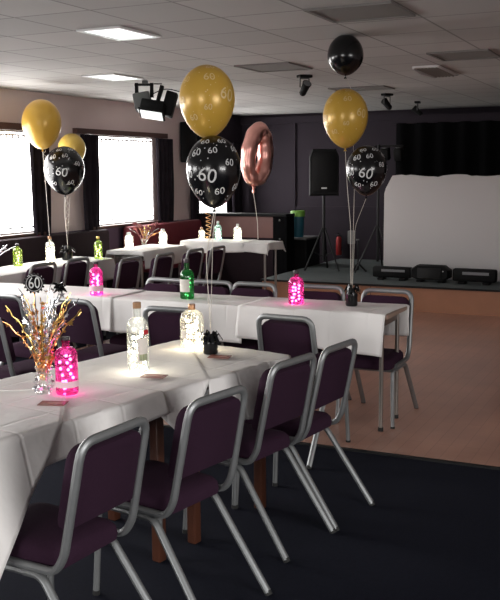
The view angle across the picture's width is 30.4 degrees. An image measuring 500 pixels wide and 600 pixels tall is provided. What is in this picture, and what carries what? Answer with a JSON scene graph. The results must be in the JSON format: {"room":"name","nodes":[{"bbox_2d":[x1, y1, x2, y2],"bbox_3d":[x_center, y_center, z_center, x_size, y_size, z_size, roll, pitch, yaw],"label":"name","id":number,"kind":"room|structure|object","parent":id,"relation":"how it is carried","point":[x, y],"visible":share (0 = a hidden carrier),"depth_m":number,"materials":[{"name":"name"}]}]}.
{"room":"community hall","nodes":[
{"label":"community hall","id":0,"kind":"room"},
{"bbox_2d":[0,88,241,249],"bbox_3d":[-3.962,-0.502,6.557,0.200,2.450,17.450,3,9,25],"label":"wall","id":1,"kind":"structure","parent":0,"point":[75,112],"depth_m":10.87,"materials":[{"name":"paint"}]},
{"bbox_2d":[0,122,22,130],"bbox_3d":[-2.704,-1.682,8.776,0.060,0.070,2.100,3,9,25],"label":"trim","id":2,"kind":"structure","parent":1,"relation":"attached to","point":[3,125],"depth_m":9.30,"materials":[{"name":"brown"}]},
{"bbox_2d":[0,130,45,239],"bbox_3d":[-2.676,-1.123,8.972,0.220,1.090,1.930,3,9,25],"label":"window","id":3,"kind":"structure","parent":1,"relation":"in","point":[16,213],"depth_m":9.52,"materials":[{"name":"white"}]},
{"bbox_2d":[29,142,50,235],"bbox_3d":[-2.207,-1.221,9.711,0.064,1.070,0.340,3,9,25],"label":"curtain","id":4,"kind":"object","parent":1,"relation":"hanging from","point":[39,201],"visible":0.69,"depth_m":9.69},
{"bbox_2d":[80,134,99,230],"bbox_3d":[-1.817,-1.343,10.524,0.064,1.080,0.360,3,9,25],"label":"curtain","id":5,"kind":"object","parent":1,"relation":"hanging from","point":[91,179],"visible":0.93,"depth_m":10.52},
{"bbox_2d":[72,128,167,138],"bbox_3d":[-1.535,-2.026,11.208,0.060,0.060,2.000,3,9,25],"label":"trim","id":6,"kind":"structure","parent":1,"relation":"attached to","point":[75,130],"depth_m":11.03,"materials":[{"name":"brown"}]},
{"bbox_2d":[85,134,163,229],"bbox_3d":[-1.568,-1.455,11.278,0.220,1.090,1.570,3,9,25],"label":"window","id":7,"kind":"structure","parent":1,"relation":"in","point":[125,163],"depth_m":11.38,"materials":[{"name":"white"}]},
{"bbox_2d":[156,138,173,221],"bbox_3d":[-1.104,-1.561,12.007,0.064,1.070,0.440,3,9,25],"label":"curtain","id":8,"kind":"object","parent":1,"relation":"hanging from","point":[164,147],"visible":1,"depth_m":11.98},
{"bbox_2d":[180,122,201,161],"bbox_3d":[-0.753,-2.151,12.559,0.312,0.540,0.420,3,9,25],"label":"wall speaker","id":9,"kind":"object","parent":1,"relation":"attached to","point":[189,138],"visible":0.29,"depth_m":12.37,"materials":[{"name":"black plastic"}]},
{"bbox_2d":[199,201,226,212],"bbox_3d":[-0.557,-1.758,13.383,0.220,1.090,1.080,3,9,25],"label":"window","id":10,"kind":"structure","parent":1,"relation":"in","point":[203,208],"depth_m":13.47,"materials":[{"name":"white"}]},
{"bbox_2d":[191,189,199,219],"bbox_3d":[-0.760,-1.659,12.723,0.064,1.080,0.280,3,9,25],"label":"curtain","id":11,"kind":"object","parent":10,"relation":"hanging from","point":[195,202],"visible":0.27,"depth_m":12.73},
{"bbox_2d":[231,142,240,212],"bbox_3d":[-0.206,-1.825,13.876,0.064,1.080,0.300,3,9,25],"label":"curtain","id":12,"kind":"object","parent":10,"relation":"hanging from","point":[236,197],"visible":0.46,"depth_m":13.89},
{"bbox_2d":[0,288,499,599],"bbox_3d":[0.880,1.034,4.452,10.900,0.106,17.850,3,9,25],"label":"floor","id":13,"kind":"structure","parent":0,"point":[431,531],"depth_m":4.34,"materials":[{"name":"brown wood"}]},
{"bbox_2d":[0,318,63,378],"bbox_3d":[-1.419,0.449,5.495,0.405,0.829,0.600,6,10,37],"label":"banquet chair","id":14,"kind":"object","parent":13,"relation":"on","point":[7,354],"visible":0.38,"depth_m":5.29,"materials":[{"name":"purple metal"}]},
{"bbox_2d":[0,293,73,365],"bbox_3d":[-1.519,0.343,6.266,0.405,0.829,0.600,4,9,31],"label":"banquet chair","id":15,"kind":"object","parent":13,"relation":"on","point":[13,302],"visible":0.27,"depth_m":6.07,"materials":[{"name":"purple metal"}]},
{"bbox_2d":[20,262,56,340],"bbox_3d":[-1.989,0.071,8.235,0.600,0.829,0.405,4,9,27],"label":"banquet chair","id":16,"kind":"object","parent":13,"relation":"on","point":[48,273],"visible":0.21,"depth_m":8.14,"materials":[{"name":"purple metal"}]},
{"bbox_2d":[0,229,127,339],"bbox_3d":[-2.401,-0.113,9.091,0.440,0.950,3.820,3,9,25],"label":"bench","id":17,"kind":"object","parent":13,"relation":"on","point":[33,247],"visible":0.28,"depth_m":9.84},
{"bbox_2d":[52,257,89,348],"bbox_3d":[-1.774,0.007,8.684,0.600,0.829,0.405,3,9,25],"label":"banquet chair","id":18,"kind":"object","parent":13,"relation":"on","point":[75,271],"visible":0.27,"depth_m":8.56,"materials":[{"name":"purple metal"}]},
{"bbox_2d":[4,416,151,599],"bbox_3d":[-0.591,0.788,3.016,0.600,0.829,0.405,4,9,29],"label":"banquet chair","id":19,"kind":"object","parent":13,"relation":"on","point":[104,471],"visible":0.98,"depth_m":2.91,"materials":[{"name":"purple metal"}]},
{"bbox_2d":[51,297,137,364],"bbox_3d":[-1.013,0.374,6.005,0.405,0.829,0.600,4,9,31],"label":"banquet chair","id":20,"kind":"object","parent":13,"relation":"on","point":[86,327],"visible":0.44,"depth_m":5.83,"materials":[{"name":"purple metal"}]},
{"bbox_2d":[104,256,141,336],"bbox_3d":[-1.283,-0.001,8.713,0.600,0.829,0.405,4,9,27],"label":"banquet chair","id":21,"kind":"object","parent":13,"relation":"on","point":[127,271],"visible":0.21,"depth_m":8.58,"materials":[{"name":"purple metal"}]},
{"bbox_2d":[109,277,179,346],"bbox_3d":[-0.724,0.268,6.747,0.405,0.829,0.600,4,9,29],"label":"banquet chair","id":22,"kind":"object","parent":13,"relation":"on","point":[119,339],"visible":0.2,"depth_m":6.77,"materials":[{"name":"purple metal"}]},
{"bbox_2d":[116,252,174,334],"bbox_3d":[-1.004,-0.059,9.110,0.600,0.829,0.405,3,9,25],"label":"banquet chair","id":23,"kind":"object","parent":13,"relation":"on","point":[162,265],"visible":0.3,"depth_m":8.98,"materials":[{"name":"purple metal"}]},
{"bbox_2d":[114,255,180,287],"bbox_3d":[-1.174,-0.234,10.643,0.470,0.740,0.950,3,9,25],"label":"dining table","id":24,"kind":"object","parent":13,"relation":"on","point":[115,256],"visible":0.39,"depth_m":10.22,"materials":[{"name":"metal"}]},
{"bbox_2d":[105,244,186,268],"bbox_3d":[-1.179,-0.507,10.606,0.582,0.201,0.996,3,9,25],"label":"tablecloth","id":25,"kind":"object","parent":24,"relation":"on","point":[150,252],"visible":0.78,"depth_m":10.39,"materials":[{"name":"grey fabric"}]},
{"bbox_2d":[129,222,160,247],"bbox_3d":[-1.199,-0.755,10.600,0.349,0.296,0.324,-4,9,-23],"label":"flower vase","id":26,"kind":"object","parent":25,"relation":"on","point":[144,238],"visible":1,"depth_m":10.58,"materials":[{"name":"clear glass"}]},
{"bbox_2d":[149,417,165,562],"bbox_3d":[-0.978,0.781,3.364,0.700,0.740,1.600,5,10,35],"label":"dining table","id":27,"kind":"object","parent":13,"relation":"on","point":[156,431],"visible":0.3,"depth_m":3.75,"materials":[{"name":"wood"}]},
{"bbox_2d":[0,387,66,578],"bbox_3d":[-1.180,0.641,3.061,1.100,0.413,1.100,-2,8,-9],"label":"tablecloth","id":28,"kind":"object","parent":27,"relation":"on","point":[29,431],"visible":0.97,"depth_m":3.02,"materials":[{"name":"white fabric"}]},
{"bbox_2d":[2,273,81,393],"bbox_3d":[-0.811,0.127,3.552,0.276,0.466,0.277,-6,10,-36],"label":"centrepiece","id":29,"kind":"object","parent":28,"relation":"on","point":[33,283],"visible":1,"depth_m":3.53,"materials":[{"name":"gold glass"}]},
{"bbox_2d":[34,366,51,393],"bbox_3d":[-0.800,0.308,3.561,0.064,0.105,0.064,3,9,25],"label":"vase","id":30,"kind":"object","parent":29,"relation":"on","point":[41,371],"depth_m":3.55,"materials":[{"name":"clear glass"}]},
{"bbox_2d":[37,401,68,405],"bbox_3d":[-0.729,0.382,3.403,0.100,0.004,0.065,0,8,5],"label":"printed card","id":31,"kind":"object","parent":28,"relation":"on","point":[42,403],"visible":1,"depth_m":3.39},
{"bbox_2d":[0,372,169,466],"bbox_3d":[-0.916,0.460,3.409,0.822,0.148,1.004,5,10,35],"label":"tablecloth","id":32,"kind":"object","parent":27,"relation":"on","point":[96,407],"visible":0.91,"depth_m":3.45,"materials":[{"name":"fabric"}]},
{"bbox_2d":[55,336,78,395],"bbox_3d":[-0.707,0.251,3.541,0.090,0.222,0.088,0,8,4],"label":"bottle","id":33,"kind":"object","parent":32,"relation":"on","point":[63,384],"visible":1,"depth_m":3.55,"materials":[{"name":"pink glass"}]},
{"bbox_2d":[34,348,208,428],"bbox_3d":[-0.682,0.542,3.973,0.980,0.462,0.980,-2,8,-9],"label":"tablecloth","id":34,"kind":"object","parent":27,"relation":"on","point":[187,380],"visible":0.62,"depth_m":3.94,"materials":[{"name":"fabric"}]},
{"bbox_2d":[127,302,148,372],"bbox_3d":[-0.479,0.158,3.927,0.092,0.300,0.094,-4,9,-26],"label":"bottle","id":35,"kind":"object","parent":34,"relation":"on","point":[142,344],"visible":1,"depth_m":3.92,"materials":[{"name":"clear glass"}]},
{"bbox_2d":[123,219,217,287],"bbox_3d":[-1.001,-0.532,12.005,0.440,0.950,1.820,3,9,25],"label":"bench","id":36,"kind":"object","parent":13,"relation":"on","point":[177,231],"visible":0.34,"depth_m":11.97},
{"bbox_2d":[138,306,208,432],"bbox_3d":[-0.390,0.422,5.623,0.405,0.829,0.600,3,9,23],"label":"banquet chair","id":37,"kind":"object","parent":13,"relation":"on","point":[164,323],"visible":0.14,"depth_m":5.42,"materials":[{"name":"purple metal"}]},
{"bbox_2d":[158,248,203,285],"bbox_3d":[-0.737,-0.130,9.598,0.600,0.829,0.405,3,9,25],"label":"banquet chair","id":38,"kind":"object","parent":13,"relation":"on","point":[195,258],"visible":0.31,"depth_m":9.52,"materials":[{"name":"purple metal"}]},
{"bbox_2d":[93,385,271,599],"bbox_3d":[-0.273,0.722,3.468,0.600,0.829,0.405,5,10,35],"label":"banquet chair","id":39,"kind":"object","parent":13,"relation":"on","point":[208,431],"visible":0.84,"depth_m":3.36,"materials":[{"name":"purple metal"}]},
{"bbox_2d":[108,384,265,543],"bbox_3d":[-0.295,0.643,4.304,0.700,0.740,0.720,5,10,35],"label":"dining table","id":40,"kind":"object","parent":13,"relation":"on","point":[193,511],"visible":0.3,"depth_m":4.27,"materials":[{"name":"wood"}]},
{"bbox_2d":[137,340,290,419],"bbox_3d":[-0.267,0.396,4.299,0.827,0.262,0.699,5,10,35],"label":"tablecloth","id":41,"kind":"object","parent":40,"relation":"on","point":[245,367],"visible":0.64,"depth_m":4.11,"materials":[{"name":"white fabric"}]},
{"bbox_2d":[180,303,203,350],"bbox_3d":[-0.282,0.129,4.472,0.116,0.222,0.116,-3,8,-18],"label":"bottle","id":42,"kind":"object","parent":41,"relation":"on","point":[183,334],"visible":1,"depth_m":4.49,"materials":[{"name":"clear glass"}]},
{"bbox_2d":[198,330,222,354],"bbox_3d":[-0.189,0.200,4.351,0.110,0.113,0.114,5,10,33],"label":"weight","id":43,"kind":"object","parent":41,"relation":"on","point":[210,344],"visible":1,"depth_m":4.33,"materials":[{"name":"black metal"}]},
{"bbox_2d":[179,65,234,333],"bbox_3d":[-0.199,-0.470,4.426,0.266,1.291,0.266,-7,11,-41],"label":"balloon","id":44,"kind":"object","parent":43,"relation":"attached to","point":[206,95],"visible":0.9,"depth_m":4.27,"materials":[{"name":"gold metal"}]},
{"bbox_2d":[180,66,232,127],"bbox_3d":[-0.205,-0.955,4.355,0.268,0.292,0.256,3,9,25],"label":"print","id":45,"kind":"object","parent":44,"relation":"attached to","point":[206,92],"depth_m":4.26,"materials":[{"name":"white paint"}]},
{"bbox_2d":[186,135,240,330],"bbox_3d":[-0.170,-0.300,4.400,0.261,0.960,0.260,3,9,25],"label":"balloon","id":46,"kind":"object","parent":43,"relation":"attached to","point":[213,167],"visible":1,"depth_m":4.27,"materials":[{"name":"black rubber"}]},
{"bbox_2d":[186,139,240,198],"bbox_3d":[-0.174,-0.618,4.355,0.261,0.281,0.258,3,9,25],"label":"print","id":47,"kind":"object","parent":46,"relation":"attached to","point":[213,167],"depth_m":4.26,"materials":[{"name":"grey"}]},
{"bbox_2d":[194,245,225,286],"bbox_3d":[-0.518,-0.173,9.892,0.600,0.829,0.405,3,9,23],"label":"banquet chair","id":48,"kind":"object","parent":13,"relation":"on","point":[216,266],"visible":0.34,"depth_m":9.77,"materials":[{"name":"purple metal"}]},
{"bbox_2d":[194,279,232,294],"bbox_3d":[-0.361,0.291,6.565,0.405,0.829,0.600,3,9,25],"label":"banquet chair","id":49,"kind":"object","parent":13,"relation":"on","point":[197,289],"visible":0.11,"depth_m":6.63,"materials":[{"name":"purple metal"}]},
{"bbox_2d":[200,250,276,288],"bbox_3d":[-0.223,-0.306,10.937,1.140,0.785,0.420,3,9,25],"label":"buffet table","id":50,"kind":"object","parent":13,"relation":"on","point":[275,251],"visible":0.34,"depth_m":10.82,"materials":[{"name":"metal"}]},
{"bbox_2d":[180,238,254,252],"bbox_3d":[-0.361,-0.636,10.948,0.869,0.156,0.522,3,9,25],"label":"tablecloth","id":51,"kind":"object","parent":50,"relation":"on","point":[231,245],"visible":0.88,"depth_m":10.77,"materials":[{"name":"grey fabric"}]},
{"bbox_2d":[240,122,273,232],"bbox_3d":[0.090,-1.417,10.945,0.220,1.387,0.469,7,11,44],"label":"foil balloon","id":52,"kind":"object","parent":51,"relation":"attached to","point":[258,140],"visible":1,"depth_m":10.82,"materials":[{"name":"pink metal"}]},
{"bbox_2d":[241,240,285,255],"bbox_3d":[0.067,-0.615,10.756,0.568,0.143,0.508,3,9,25],"label":"tablecloth","id":53,"kind":"object","parent":50,"relation":"on","point":[257,246],"visible":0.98,"depth_m":10.54,"materials":[{"name":"grey fabric"}]},
{"bbox_2d":[197,212,294,288],"bbox_3d":[-0.073,-0.680,12.710,1.380,1.032,0.304,3,9,25],"label":"bar counter","id":54,"kind":"object","parent":13,"relation":"on","point":[237,266],"depth_m":12.54,"materials":[{"name":"brown wood"}]},
{"bbox_2d":[197,212,294,216],"bbox_3d":[-0.076,-1.174,12.643,1.380,0.035,0.300,3,9,25],"label":"countertop","id":55,"kind":"structure","parent":54,"relation":"on","point":[204,213],"depth_m":12.50,"materials":[{"name":"black plastic"}]},
{"bbox_2d":[219,281,276,349],"bbox_3d":[-0.053,0.308,6.419,0.405,0.829,0.600,3,9,26],"label":"banquet chair","id":56,"kind":"object","parent":13,"relation":"on","point":[245,343],"visible":0.25,"depth_m":6.46,"materials":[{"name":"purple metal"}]},
{"bbox_2d":[182,353,335,562],"bbox_3d":[0.026,0.637,4.061,0.600,0.829,0.405,5,10,35],"label":"banquet chair","id":57,"kind":"object","parent":13,"relation":"on","point":[284,392],"visible":0.72,"depth_m":3.93,"materials":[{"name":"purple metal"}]},
{"bbox_2d":[256,313,350,468],"bbox_3d":[0.291,0.466,5.268,0.405,0.829,0.600,4,9,29],"label":"banquet chair","id":58,"kind":"object","parent":13,"relation":"on","point":[291,335],"visible":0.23,"depth_m":5.07,"materials":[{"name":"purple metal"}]},
{"bbox_2d":[237,338,374,531],"bbox_3d":[0.245,0.591,4.378,0.600,0.829,0.405,5,9,32],"label":"banquet chair","id":59,"kind":"object","parent":13,"relation":"on","point":[335,363],"visible":0.62,"depth_m":4.27,"materials":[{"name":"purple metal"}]},
{"bbox_2d":[294,235,320,269],"bbox_3d":[0.764,-0.534,12.835,0.270,0.694,0.540,3,9,25],"label":"base cabinet","id":60,"kind":"object","parent":13,"relation":"on","point":[303,246],"visible":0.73,"depth_m":12.61,"materials":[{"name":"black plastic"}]},
{"bbox_2d":[291,210,304,236],"bbox_3d":[0.662,-1.055,12.731,0.200,0.366,0.200,3,9,25],"label":"storage bin","id":61,"kind":"object","parent":60,"relation":"on","point":[299,214],"visible":0.8,"depth_m":12.66,"materials":[{"name":"teal"}]},
{"bbox_2d":[294,217,303,236],"bbox_3d":[0.662,-1.017,12.736,0.184,0.290,0.184,3,9,25],"label":"tub","id":62,"kind":"object","parent":61,"relation":"in","point":[298,221],"depth_m":12.66,"materials":[{"name":"teal"}]},
{"bbox_2d":[220,306,406,431],"bbox_3d":[0.379,0.399,6.011,1.196,0.740,0.430,3,9,25],"label":"folding table","id":63,"kind":"object","parent":13,"relation":"on","point":[392,316],"visible":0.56,"depth_m":5.68,"materials":[{"name":"metal"}]},
{"bbox_2d":[235,297,408,356],"bbox_3d":[0.471,0.158,5.934,1.016,0.264,0.512,3,9,25],"label":"tablecloth","id":64,"kind":"object","parent":63,"relation":"on","point":[335,322],"visible":0.79,"depth_m":5.70,"materials":[{"name":"white fabric"}]},
{"bbox_2d":[288,270,303,304],"bbox_3d":[0.299,-0.084,5.958,0.100,0.218,0.100,-2,8,-10],"label":"bottle","id":65,"kind":"object","parent":64,"relation":"on","point":[294,271],"visible":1,"depth_m":5.97,"materials":[{"name":"pink glass"}]},
{"bbox_2d":[344,283,360,306],"bbox_3d":[0.655,-0.035,5.849,0.103,0.146,0.113,-4,9,-21],"label":"weight","id":66,"kind":"object","parent":64,"relation":"on","point":[351,295],"visible":1,"depth_m":5.82,"materials":[{"name":"black metal"}]},
{"bbox_2d":[323,88,367,256],"bbox_3d":[0.611,-0.707,5.924,0.287,1.282,0.289,3,9,25],"label":"balloon","id":67,"kind":"object","parent":66,"relation":"attached to","point":[345,113],"visible":1,"depth_m":5.76,"materials":[{"name":"gold metal"}]},
{"bbox_2d":[324,90,364,140],"bbox_3d":[0.607,-1.173,5.859,0.287,0.319,0.276,3,9,25],"label":"print","id":68,"kind":"object","parent":67,"relation":"attached to","point":[344,110],"depth_m":5.76,"materials":[{"name":"white paint"}]},
{"bbox_2d":[327,35,363,270],"bbox_3d":[0.599,-0.873,5.917,0.236,1.613,0.311,3,9,25],"label":"balloon","id":69,"kind":"object","parent":66,"relation":"attached to","point":[345,55],"visible":0.99,"depth_m":5.78,"materials":[{"name":"black rubber"}]},
{"bbox_2d":[346,145,386,287],"bbox_3d":[0.744,-0.523,5.899,0.257,0.922,0.260,-2,8,-14],"label":"balloon","id":70,"kind":"object","parent":66,"relation":"attached to","point":[366,168],"visible":1,"depth_m":5.77,"materials":[{"name":"black rubber"}]},
{"bbox_2d":[346,148,383,186],"bbox_3d":[0.740,-0.834,5.855,0.258,0.261,0.257,3,9,25],"label":"print","id":71,"kind":"object","parent":70,"relation":"attached to","point":[365,166],"depth_m":5.76,"materials":[{"name":"grey"}]},
{"bbox_2d":[295,284,351,411],"bbox_3d":[0.410,0.330,6.234,0.405,0.829,0.600,3,9,24],"label":"banquet chair","id":72,"kind":"object","parent":13,"relation":"on","point":[315,295],"visible":0.14,"depth_m":6.31,"materials":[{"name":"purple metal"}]},
{"bbox_2d":[163,424,499,469],"bbox_3d":[1.750,0.931,4.758,9.200,0.010,0.030,3,9,25],"label":"trim","id":73,"kind":"structure","parent":13,"relation":"on","point":[164,425],"depth_m":5.17,"materials":[{"name":"black metal"}]},
{"bbox_2d":[335,288,418,428],"bbox_3d":[0.831,0.360,5.991,0.405,0.829,0.600,3,9,25],"label":"banquet chair","id":74,"kind":"object","parent":13,"relation":"on","point":[392,359],"visible":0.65,"depth_m":6.00,"materials":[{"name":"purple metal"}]},
{"bbox_2d":[260,259,499,316],"bbox_3d":[4.751,-0.060,10.606,8.890,0.299,2.842,3,9,25],"label":"stage","id":75,"kind":"object","parent":13,"relation":"on","point":[449,297],"visible":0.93,"depth_m":10.60,"materials":[{"name":"brown wood"}]},
{"bbox_2d":[304,196,339,270],"bbox_3d":[0.952,-0.887,12.150,0.473,0.980,0.452,0,8,5],"label":"speaker stand","id":76,"kind":"object","parent":75,"relation":"on","point":[323,231],"visible":0.96,"depth_m":12.09,"materials":[{"name":"black metal"}]},
{"bbox_2d":[309,149,338,195],"bbox_3d":[0.963,-1.662,11.982,0.380,0.600,0.326,0,8,3],"label":"loudspeaker","id":77,"kind":"object","parent":76,"relation":"on","point":[323,163],"visible":1,"depth_m":11.83,"materials":[{"name":"black plastic"}]},
{"bbox_2d":[348,231,366,272],"bbox_3d":[1.377,-0.624,11.844,0.208,0.534,0.194,-4,9,-21],"label":"mic stand","id":78,"kind":"object","parent":75,"relation":"on","point":[352,232],"visible":0.87,"depth_m":11.82,"materials":[{"name":"black metal"}]},
{"bbox_2d":[354,145,403,272],"bbox_3d":[1.668,-1.140,11.585,0.539,1.615,0.470,-7,10,-39],"label":"lighting stand","id":79,"kind":"object","parent":75,"relation":"on","point":[398,152],"visible":0.89,"depth_m":11.60,"materials":[{"name":"black metal"}]},
{"bbox_2d":[373,266,411,280],"bbox_3d":[1.708,-0.321,11.014,0.480,0.160,0.130,4,9,27],"label":"bar","id":80,"kind":"object","parent":75,"relation":"on","point":[381,272],"visible":0.95,"depth_m":10.97,"materials":[{"name":"black plastic"}]},
{"bbox_2d":[411,264,451,282],"bbox_3d":[2.121,-0.310,10.764,0.460,0.200,0.215,4,9,27],"label":"bar","id":81,"kind":"object","parent":75,"relation":"on","point":[420,272],"visible":1,"depth_m":10.67,"materials":[{"name":"black plastic"}]},
{"bbox_2d":[383,174,499,281],"bbox_3d":[2.411,-0.899,11.179,1.488,1.247,0.452,4,9,27],"label":"screen","id":82,"kind":"object","parent":75,"relation":"on","point":[453,221],"visible":0.94,"depth_m":10.97,"materials":[{"name":"grey fabric"}]},
{"bbox_2d":[452,268,497,284],"bbox_3d":[2.572,-0.268,10.528,0.500,0.175,0.130,4,9,27],"label":"bar","id":83,"kind":"object","parent":75,"relation":"on","point":[462,275],"visible":1,"depth_m":10.48,"materials":[{"name":"black plastic"}]},
{"bbox_3d":[-1.788,0.275,7.035,1.196,0.740,0.430,3,9,25],"label":"folding table","id":84,"kind":"object","parent":13,"relation":"on","visible":0},
{"bbox_2d":[0,284,146,330],"bbox_3d":[-1.303,0.045,6.768,1.008,0.241,0.511,3,9,25],"label":"tablecloth","id":85,"kind":"object","parent":84,"relation":"on","point":[103,302],"visible":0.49,"depth_m":6.59,"materials":[{"name":"white fabric"}]},
{"bbox_2d":[89,262,102,295],"bbox_3d":[-1.082,-0.152,6.471,0.096,0.235,0.095,3,9,21],"label":"bottle","id":86,"kind":"object","parent":85,"relation":"on","point":[92,288],"visible":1,"depth_m":6.47,"materials":[{"name":"pink glass"}]},
{"bbox_3d":[-1.990,0.039,8.736,0.480,0.740,1.750,3,9,25],"label":"dining table","id":87,"kind":"object","parent":13,"relation":"on","visible":0},
{"bbox_2d":[0,256,115,283],"bbox_3d":[-1.992,-0.205,8.703,0.592,0.261,1.844,3,9,25],"label":"tablecloth","id":88,"kind":"object","parent":87,"relation":"on","point":[8,274],"visible":0.49,"depth_m":8.83,"materials":[{"name":"grey fabric"}]},
{"bbox_2d":[45,236,54,261],"bbox_3d":[-1.907,-0.476,8.779,0.090,0.260,0.090,4,9,31],"label":"bottle","id":89,"kind":"object","parent":88,"relation":"on","point":[49,237],"visible":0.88,"depth_m":8.79,"materials":[{"name":"clear glass"}]},
{"bbox_2d":[22,99,61,235],"bbox_3d":[-1.989,-1.276,8.860,0.374,1.291,0.374,3,9,25],"label":"balloon","id":90,"kind":"object","parent":89,"relation":"attached to","point":[41,120],"visible":1,"depth_m":8.68,"materials":[{"name":"gold metal"}]},
{"bbox_2d":[60,245,75,259],"bbox_3d":[-1.815,-0.471,9.132,0.159,0.150,0.142,5,10,37],"label":"weight","id":91,"kind":"object","parent":88,"relation":"on","point":[67,254],"visible":0.98,"depth_m":9.10,"materials":[{"name":"black metal"}]},
{"bbox_2d":[44,146,84,246],"bbox_3d":[-1.841,-1.018,9.161,0.402,1.014,0.402,3,9,25],"label":"balloon","id":92,"kind":"object","parent":91,"relation":"attached to","point":[65,167],"visible":0.97,"depth_m":8.98,"materials":[{"name":"black rubber"}]},
{"bbox_2d":[45,148,84,185],"bbox_3d":[-1.844,-1.304,9.121,0.402,0.393,0.402,3,9,25],"label":"print","id":93,"kind":"object","parent":92,"relation":"attached to","point":[64,166],"depth_m":8.97,"materials":[{"name":"grey"}]},
{"bbox_2d":[58,133,85,226],"bbox_3d":[-1.886,-1.124,9.411,0.283,1.157,0.680,1,8,12],"label":"balloon","id":94,"kind":"object","parent":91,"relation":"attached to","point":[74,141],"visible":0.44,"depth_m":9.44,"materials":[{"name":"gold metal"}]},
{"bbox_3d":[-0.705,0.337,6.523,1.196,0.740,0.430,3,9,25],"label":"folding table","id":95,"kind":"object","parent":13,"relation":"on","visible":0},
{"bbox_2d":[109,291,265,342],"bbox_3d":[-0.409,0.102,6.346,1.028,0.244,0.507,3,9,25],"label":"tablecloth","id":96,"kind":"object","parent":95,"relation":"on","point":[223,308],"visible":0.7,"depth_m":6.22,"materials":[{"name":"white fabric"}]},
{"bbox_2d":[180,259,193,298],"bbox_3d":[-0.430,-0.145,6.271,0.096,0.272,0.098,0,8,1],"label":"bottle","id":97,"kind":"object","parent":96,"relation":"on","point":[186,275],"visible":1,"depth_m":6.24,"materials":[{"name":"green glass"}]},
{"bbox_2d":[0,0,499,115],"bbox_3d":[0.858,-1.489,4.100,10.900,0.100,17.850,3,9,25],"label":"ceiling","id":98,"kind":"structure","parent":0,"point":[42,50],"depth_m":6.39,"materials":[{"name":"tile"}]},
{"bbox_2d":[81,73,144,80],"bbox_3d":[-1.221,-1.990,8.220,0.340,0.012,0.500,3,9,25],"label":"recessed light","id":99,"kind":"object","parent":98,"relation":"in","point":[109,76],"visible":1,"depth_m":8.22,"materials":[{"name":"white plastic"}]},
{"bbox_2d":[88,75,135,79],"bbox_3d":[-1.221,-1.993,8.220,0.300,0.006,0.460,3,9,25],"label":"diffuser","id":100,"kind":"object","parent":99,"relation":"attached to","point":[103,77],"depth_m":8.23,"materials":[{"name":"white"}]},
{"bbox_2d":[76,26,160,40],"bbox_3d":[-0.800,-1.634,5.648,0.310,0.012,0.470,3,9,25],"label":"recessed light","id":101,"kind":"object","parent":98,"relation":"in","point":[118,33],"visible":1,"depth_m":5.63,"materials":[{"name":"white plastic"}]},
{"bbox_2d":[84,28,151,39],"bbox_3d":[-0.800,-1.637,5.647,0.270,0.006,0.430,3,9,25],"label":"diffuser","id":102,"kind":"object","parent":101,"relation":"attached to","point":[109,33],"depth_m":5.63,"materials":[{"name":"white"}]},
{"bbox_2d":[132,80,179,120],"bbox_3d":[-0.742,-1.860,8.568,0.707,0.381,0.293,0,8,1],"label":"light","id":103,"kind":"object","parent":98,"relation":"hanging from","point":[148,108],"visible":0.98,"depth_m":8.56,"materials":[{"name":"grey"}]},
{"bbox_2d":[234,62,312,72],"bbox_3d":[0.195,-1.908,7.546,0.480,0.012,0.510,3,9,25],"label":"ceiling panel","id":104,"kind":"object","parent":98,"relation":"attached to","point":[279,66],"visible":1,"depth_m":7.54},
{"bbox_2d":[297,74,312,95],"bbox_3d":[0.490,-1.920,8.233,0.130,0.183,0.142,-4,9,-24],"label":"ceiling spotlight","id":105,"kind":"object","parent":98,"relation":"attached to","point":[306,84],"visible":1,"depth_m":8.21,"materials":[{"name":"black plastic"}]},
{"bbox_2d":[303,1,415,22],"bbox_3d":[0.598,-1.552,4.971,0.480,0.012,0.460,3,9,25],"label":"ceiling panel","id":106,"kind":"object","parent":98,"relation":"attached to","point":[387,9],"visible":1,"depth_m":4.95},
{"bbox_2d":[328,85,394,90],"bbox_3d":[1.161,-2.200,9.580,0.600,0.012,0.390,3,9,25],"label":"ceiling panel","id":107,"kind":"object","parent":98,"relation":"attached to","point":[379,87],"visible":0.83,"depth_m":9.54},
{"bbox_2d":[381,93,392,109],"bbox_3d":[1.532,-2.218,10.302,0.130,0.183,0.142,-6,10,-34],"label":"ceiling spotlight","id":108,"kind":"object","parent":98,"relation":"attached to","point":[385,102],"visible":1,"depth_m":10.27,"materials":[{"name":"black plastic"}]},
{"bbox_2d":[412,65,457,78],"bbox_3d":[1.607,-1.962,7.951,0.216,0.050,0.850,3,9,23],"label":"ceiling vent","id":109,"kind":"object","parent":98,"relation":"in","point":[432,71],"visible":1,"depth_m":7.84,"materials":[{"name":"white plastic"}]},
{"bbox_2d":[391,112,499,123],"bbox_3d":[5.503,-2.301,11.143,7.800,0.110,0.160,3,9,25],"label":"trim","id":110,"kind":"structure","parent":98,"relation":"hanging from","point":[495,116],"depth_m":12.40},
{"bbox_2d":[396,120,499,176],"bbox_3d":[5.472,-1.287,11.223,7.620,1.930,0.064,3,9,25],"label":"stage curtain","id":111,"kind":"object","parent":110,"relation":"hanging from","point":[470,148],"visible":0.3,"depth_m":12.44,"materials":[{"name":"black fabric"}]},
{"bbox_2d":[426,49,499,60],"bbox_3d":[1.600,-1.824,6.861,0.450,0.012,0.510,3,9,25],"label":"ceiling panel","id":112,"kind":"object","parent":98,"relation":"attached to","point":[475,54],"visible":1,"depth_m":6.85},
{"bbox_2d":[241,106,499,263],"bbox_3d":[4.659,-1.361,12.165,10.900,2.450,0.200,3,9,25],"label":"wall","id":113,"kind":"structure","parent":0,"point":[275,195],"depth_m":13.72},
{"bbox_2d":[240,109,499,209],"bbox_3d":[1.401,-1.608,13.560,8.000,2.210,0.040,3,9,25],"label":"trim","id":114,"kind":"structure","parent":113,"relation":"attached to","point":[293,120],"depth_m":13.70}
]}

